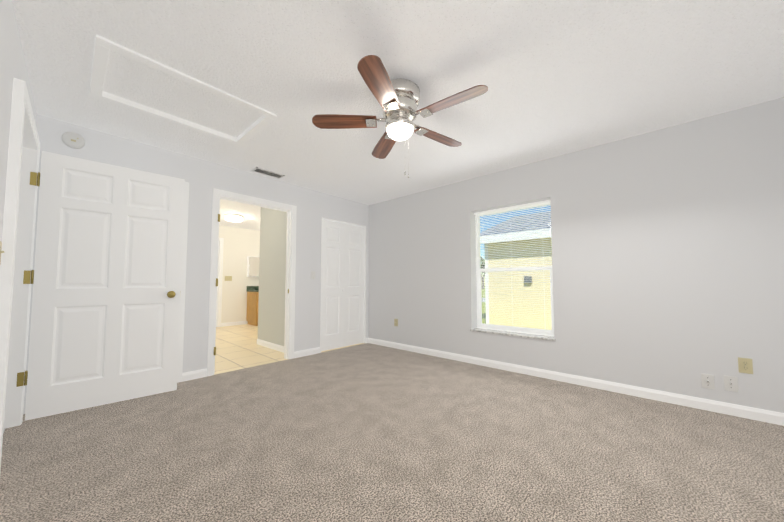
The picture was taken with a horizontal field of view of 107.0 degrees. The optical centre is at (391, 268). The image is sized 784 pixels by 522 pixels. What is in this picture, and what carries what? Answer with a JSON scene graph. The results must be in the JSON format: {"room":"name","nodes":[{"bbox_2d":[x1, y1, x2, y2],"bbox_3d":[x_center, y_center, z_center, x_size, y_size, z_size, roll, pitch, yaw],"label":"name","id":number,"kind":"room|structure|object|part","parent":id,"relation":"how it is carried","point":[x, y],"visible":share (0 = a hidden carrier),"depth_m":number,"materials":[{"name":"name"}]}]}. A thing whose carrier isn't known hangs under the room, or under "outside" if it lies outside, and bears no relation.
{"room":"empty bedroom","nodes":[
{"label":"empty bedroom","id":0,"kind":"room"},
{"bbox_2d":[0,0,36,241],"bbox_3d":[-1.287,-0.142,0.752,4.840,2.440,0.151,-3,-4,42],"label":"wall","id":1,"kind":"structure","parent":0,"point":[12,62],"depth_m":1.46,"materials":[{"name":"white paint"}]},
{"bbox_2d":[0,241,4,264],"bbox_3d":[-1.949,-0.076,1.449,0.072,0.116,0.019,-3,-4,42],"label":"light switch","id":2,"kind":"object","parent":1,"relation":"attached to","point":[1,251],"visible":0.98,"depth_m":1.45,"materials":[{"name":"beige plastic"}]},
{"bbox_2d":[0,78,39,472],"bbox_3d":[-2.442,0.065,1.813,1.062,2.136,0.183,-3,-4,42],"label":"door frame","id":3,"kind":"structure","parent":1,"relation":"attached to","point":[19,219],"depth_m":2.09,"materials":[{"name":"white wood"}]},
{"bbox_2d":[16,151,184,420],"bbox_3d":[-2.389,0.122,2.478,0.954,2.020,0.167,3,-4,-43],"label":"door","id":4,"kind":"structure","parent":1,"relation":"in","point":[105,316],"depth_m":2.43,"materials":[{"name":"white wood"}]},
{"bbox_3d":[-2.728,0.064,2.180,0.015,1.606,0.048,-3,-4,42],"label":"door hinges","id":5,"kind":"part","parent":4,"relation":"part of","materials":[{"name":"gold metal"}]},
{"bbox_3d":[-2.079,0.247,2.762,0.104,0.066,0.167,3,-4,-43],"label":"knob","id":6,"kind":"part","parent":4,"relation":"part of","materials":[{"name":"gold metal"}]},
{"bbox_2d":[23,114,368,413],"bbox_3d":[-1.725,0.015,3.787,0.120,2.440,3.780,-3,-4,42],"label":"wall","id":7,"kind":"structure","parent":0,"point":[203,178],"depth_m":3.27,"materials":[{"name":"white paint"}]},
{"bbox_2d":[61,132,84,148],"bbox_3d":[-2.790,-1.126,2.543,0.039,0.140,0.140,-3,-4,42],"label":"smoke detector","id":8,"kind":"object","parent":7,"relation":"attached to","point":[74,140],"visible":1,"depth_m":2.53,"materials":[{"name":"white plastic"}]},
{"bbox_2d":[45,151,188,382],"bbox_3d":[-2.568,0.111,2.744,0.016,2.140,1.030,-3,-4,42],"label":"door frame","id":9,"kind":"structure","parent":7,"relation":"attached to","point":[183,283],"depth_m":3.10,"materials":[{"name":"white wood"}]},
{"bbox_2d":[207,188,296,376],"bbox_3d":[-1.760,0.164,3.731,0.164,2.136,1.052,-3,-4,42],"label":"door frame","id":10,"kind":"structure","parent":7,"relation":"attached to","point":[218,195],"depth_m":3.75,"materials":[{"name":"white wood"}]},
{"bbox_3d":[-1.734,0.195,3.691,0.073,1.620,0.922,-3,-4,42],"label":"door hardware trim","id":11,"kind":"part","parent":10,"relation":"part of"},
{"bbox_2d":[294,347,320,357],"bbox_3d":[-1.216,1.213,4.189,0.015,0.088,0.428,-3,-4,42],"label":"baseboard","id":12,"kind":"structure","parent":7,"relation":"attached to","point":[302,353],"depth_m":4.18,"materials":[{"name":"white wood"}]},
{"bbox_2d":[311,271,314,278],"bbox_3d":[-1.164,0.101,4.301,0.019,0.116,0.072,-3,-4,42],"label":"light switch","id":13,"kind":"object","parent":7,"relation":"attached to","point":[312,274],"visible":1,"depth_m":4.30,"materials":[{"name":"white plastic"}]},
{"bbox_2d":[321,220,363,350],"bbox_3d":[-0.785,0.266,4.760,0.062,2.015,0.890,-3,-4,42],"label":"bifold closet door","id":14,"kind":"structure","parent":7,"relation":"in","point":[342,322],"depth_m":4.73,"materials":[{"name":"white wood"}]},
{"bbox_2d":[320,217,365,347],"bbox_3d":[-0.795,0.260,4.769,0.081,2.052,0.924,-3,-4,42],"label":"trim","id":15,"kind":"structure","parent":7,"relation":"attached to","point":[364,273],"depth_m":5.04,"materials":[{"name":"white wood"}]},
{"bbox_2d":[219,225,259,323],"bbox_3d":[-3.910,0.198,7.333,0.120,2.440,4.070,-3,-4,42],"label":"wall","id":16,"kind":"structure","parent":0,"point":[240,245],"depth_m":7.27,"materials":[{"name":"white paint"}]},
{"bbox_2d":[216,238,223,326],"bbox_3d":[-4.455,0.318,6.721,0.152,2.136,0.912,-3,-4,42],"label":"trim","id":17,"kind":"structure","parent":16,"relation":"attached to","point":[219,286],"depth_m":6.98,"materials":[{"name":"white wood"}]},
{"bbox_2d":[225,276,231,280],"bbox_3d":[-4.008,0.246,7.116,0.019,0.116,0.164,-3,-4,42],"label":"light switch","id":18,"kind":"object","parent":16,"relation":"attached to","point":[228,278],"visible":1,"depth_m":7.12,"materials":[{"name":"beige plastic"}]},
{"bbox_2d":[221,321,245,326],"bbox_3d":[-3.903,1.367,7.179,0.015,0.088,0.580,-3,-4,42],"label":"baseboard","id":19,"kind":"structure","parent":16,"relation":"attached to","point":[239,322],"depth_m":7.16,"materials":[{"name":"white wood"}]},
{"bbox_2d":[247,256,258,276],"bbox_3d":[-3.511,-0.040,7.619,0.102,0.525,0.530,-3,-4,42],"label":"medicine cabinet mirror","id":20,"kind":"object","parent":16,"relation":"attached to","point":[252,266],"visible":0.48,"depth_m":7.47,"materials":[{"name":"white mirror"}]},
{"bbox_2d":[247,286,258,289],"bbox_3d":[-3.289,0.526,7.898,0.020,0.098,1.275,-3,-4,42],"label":"backsplash","id":21,"kind":"structure","parent":16,"relation":"attached to","point":[248,287],"depth_m":7.53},
{"bbox_2d":[258,207,286,345],"bbox_3d":[-1.818,0.061,4.691,1.230,2.440,0.120,-3,-4,42],"label":"wall","id":22,"kind":"structure","parent":0,"point":[272,281],"depth_m":4.72,"materials":[{"name":"grey paint"}]},
{"bbox_2d":[257,339,283,352],"bbox_3d":[-1.863,1.233,4.580,1.230,0.088,0.015,-3,-4,42],"label":"baseboard","id":23,"kind":"structure","parent":22,"relation":"attached to","point":[280,348],"depth_m":4.64,"materials":[{"name":"white wood"}]},
{"bbox_2d":[214,324,364,374],"bbox_3d":[-2.380,1.375,5.892,4.000,0.060,4.070,-3,-4,42],"label":"floor","id":24,"kind":"structure","parent":0,"point":[238,347],"depth_m":4.50,"materials":[{"name":"beige tile"}]},
{"bbox_2d":[246,290,258,325],"bbox_3d":[-3.072,1.022,7.687,0.590,0.830,1.260,-3,-4,42],"label":"bathroom vanity","id":25,"kind":"object","parent":24,"relation":"on","point":[252,304],"depth_m":7.19,"materials":[{"name":"brown wood"}]},
{"bbox_2d":[0,343,783,521],"bbox_3d":[0.033,1.177,2.061,4.720,0.060,3.900,-3,-4,42],"label":"floor carpet","id":26,"kind":"object","parent":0,"point":[367,432],"visible":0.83,"depth_m":1.77,"materials":[{"name":"beige carpet"}]},
{"bbox_2d":[12,0,783,230],"bbox_3d":[-2.071,-1.240,4.111,10.420,0.100,6.900,-3,-4,42],"label":"ceiling","id":27,"kind":"structure","parent":0,"point":[559,77],"depth_m":1.91,"materials":[{"name":"white paint"}]},
{"bbox_2d":[89,35,276,145],"bbox_3d":[-1.597,-1.291,2.284,0.770,0.044,1.060,-3,-4,42],"label":"trim","id":28,"kind":"structure","parent":27,"relation":"attached to","point":[103,47],"depth_m":2.17,"materials":[{"name":"white wood"}]},
{"bbox_2d":[103,49,261,137],"bbox_3d":[-1.597,-1.324,2.286,0.698,0.022,0.988,-3,-4,42],"label":"panel","id":29,"kind":"object","parent":28,"relation":"on","point":[130,79],"visible":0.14,"depth_m":2.22,"materials":[{"name":"white paint"}]},
{"bbox_2d":[224,214,242,221],"bbox_3d":[-3.283,-1.033,6.029,0.350,0.116,0.350,-3,-4,42],"label":"lamp","id":30,"kind":"object","parent":27,"relation":"attached to","point":[233,218],"visible":1,"depth_m":5.91,"materials":[{"name":"white glass"}]},
{"bbox_2d":[251,167,284,178],"bbox_3d":[-1.567,-1.207,3.682,0.150,0.010,0.360,-3,-4,42],"label":"ceiling vent","id":31,"kind":"object","parent":27,"relation":"in","point":[267,172],"visible":0.96,"depth_m":3.67,"materials":[{"name":"white plastic"}]},
{"bbox_2d":[312,55,487,177],"bbox_3d":[0.097,-0.970,2.099,1.196,0.648,1.214,-3,-4,42],"label":"fan","id":32,"kind":"object","parent":27,"relation":"hanging from","point":[398,99],"visible":1,"depth_m":2.02,"materials":[{"name":"brown wood"}]},
{"bbox_3d":[-0.346,-1.067,2.114,0.468,0.032,0.137,0,-3,0],"label":"blade","id":33,"kind":"part","parent":32,"relation":"part of","materials":[{"name":"brown wood"}]},
{"bbox_3d":[-0.068,-1.087,1.731,0.137,0.032,0.468,-1,-3,18],"label":"blade","id":34,"kind":"part","parent":32,"relation":"part of","materials":[{"name":"brown wood"}]},
{"bbox_3d":[-0.067,-1.048,2.498,0.137,0.032,0.468,1,-3,-18],"label":"blade","id":35,"kind":"part","parent":32,"relation":"part of","materials":[{"name":"brown wood"}]},
{"bbox_3d":[0.057,-0.979,2.110,0.194,0.071,0.194,-3,-4,42],"label":"lamp shade","id":36,"kind":"part","parent":32,"relation":"part of","materials":[{"name":"white glass"}]},
{"bbox_3d":[0.384,-1.055,2.351,0.468,0.032,0.137,2,-4,-36],"label":"blade","id":37,"kind":"part","parent":32,"relation":"part of","materials":[{"name":"brown wood"}]},
{"bbox_3d":[0.384,-1.079,1.877,0.468,0.032,0.137,-2,-4,36],"label":"blade","id":38,"kind":"part","parent":32,"relation":"part of","materials":[{"name":"brown wood"}]},
{"bbox_2d":[368,97,783,412],"bbox_3d":[0.902,0.032,4.133,6.120,2.440,0.250,-3,-4,42],"label":"wall","id":39,"kind":"structure","parent":0,"point":[668,259],"depth_m":2.72,"materials":[{"name":"white paint"}]},
{"bbox_2d":[470,328,555,340],"bbox_3d":[1.450,0.793,3.529,0.994,0.022,0.183,-3,-4,42],"label":"window sill","id":40,"kind":"structure","parent":39,"relation":"attached to","point":[542,337],"depth_m":3.45,"materials":[{"name":"wood"}]},
{"bbox_2d":[476,203,553,334],"bbox_3d":[1.528,0.008,3.655,0.970,1.560,0.072,-3,-4,42],"label":"window","id":41,"kind":"structure","parent":39,"relation":"in","point":[503,327],"depth_m":3.67,"materials":[{"name":"white plastic"}]},
{"bbox_2d":[474,200,553,335],"bbox_3d":[1.481,0.004,3.604,0.954,1.554,0.040,-3,-4,42],"label":"window blinds","id":42,"kind":"object","parent":41,"relation":"attached to","point":[508,208],"visible":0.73,"depth_m":3.59,"materials":[{"name":"white plastic"}]},
{"bbox_2d":[366,338,783,425],"bbox_3d":[1.284,1.179,3.540,4.600,0.088,0.030,-3,-4,42],"label":"baseboard","id":43,"kind":"structure","parent":39,"relation":"attached to","point":[767,416],"depth_m":2.77,"materials":[{"name":"white wood"}]},
{"bbox_2d":[701,373,714,389],"bbox_3d":[2.592,0.928,2.382,0.072,0.116,0.016,-3,-4,42],"label":"outlet","id":44,"kind":"object","parent":39,"relation":"attached to","point":[707,380],"visible":1,"depth_m":2.38,"materials":[{"name":"white plastic"}]},
{"bbox_2d":[724,375,737,391],"bbox_3d":[2.685,0.914,2.299,0.072,0.116,0.016,-3,-4,42],"label":"outlet","id":45,"kind":"object","parent":39,"relation":"attached to","point":[730,383],"visible":1,"depth_m":2.30,"materials":[{"name":"white plastic"}]},
{"bbox_2d":[738,357,752,373],"bbox_3d":[2.747,0.756,2.256,0.072,0.116,0.008,-3,-4,42],"label":"outlet","id":46,"kind":"object","parent":39,"relation":"attached to","point":[745,365],"visible":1,"depth_m":2.25,"materials":[{"name":"beige plastic"}]},
{"label":"outside","id":47,"kind":"structure","parent":0,"visible":0},
{"bbox_2d":[482,286,485,323],"bbox_3d":[26.512,3.710,42.965,200.000,0.200,180.000,-3,-4,42],"label":"lawn","id":48,"kind":"structure","parent":47,"point":[483,317],"depth_m":14.11,"materials":[{"name":"green plant"}]},
{"bbox_2d":[481,259,484,288],"bbox_3d":[23.452,1.540,73.924,6.909,7.462,6.353,-3,-4,42],"label":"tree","id":49,"kind":"object","parent":48,"relation":"on","point":[482,273],"depth_m":73.42,"materials":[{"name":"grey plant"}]},
{"bbox_2d":[480,211,551,329],"bbox_3d":[10.995,-0.402,7.982,14.700,4.405,8.880,-3,-4,42],"label":"neighbor house","id":50,"kind":"structure","parent":48,"relation":"on","point":[535,319],"depth_m":8.96,"materials":[{"name":"beige"}]}
]}

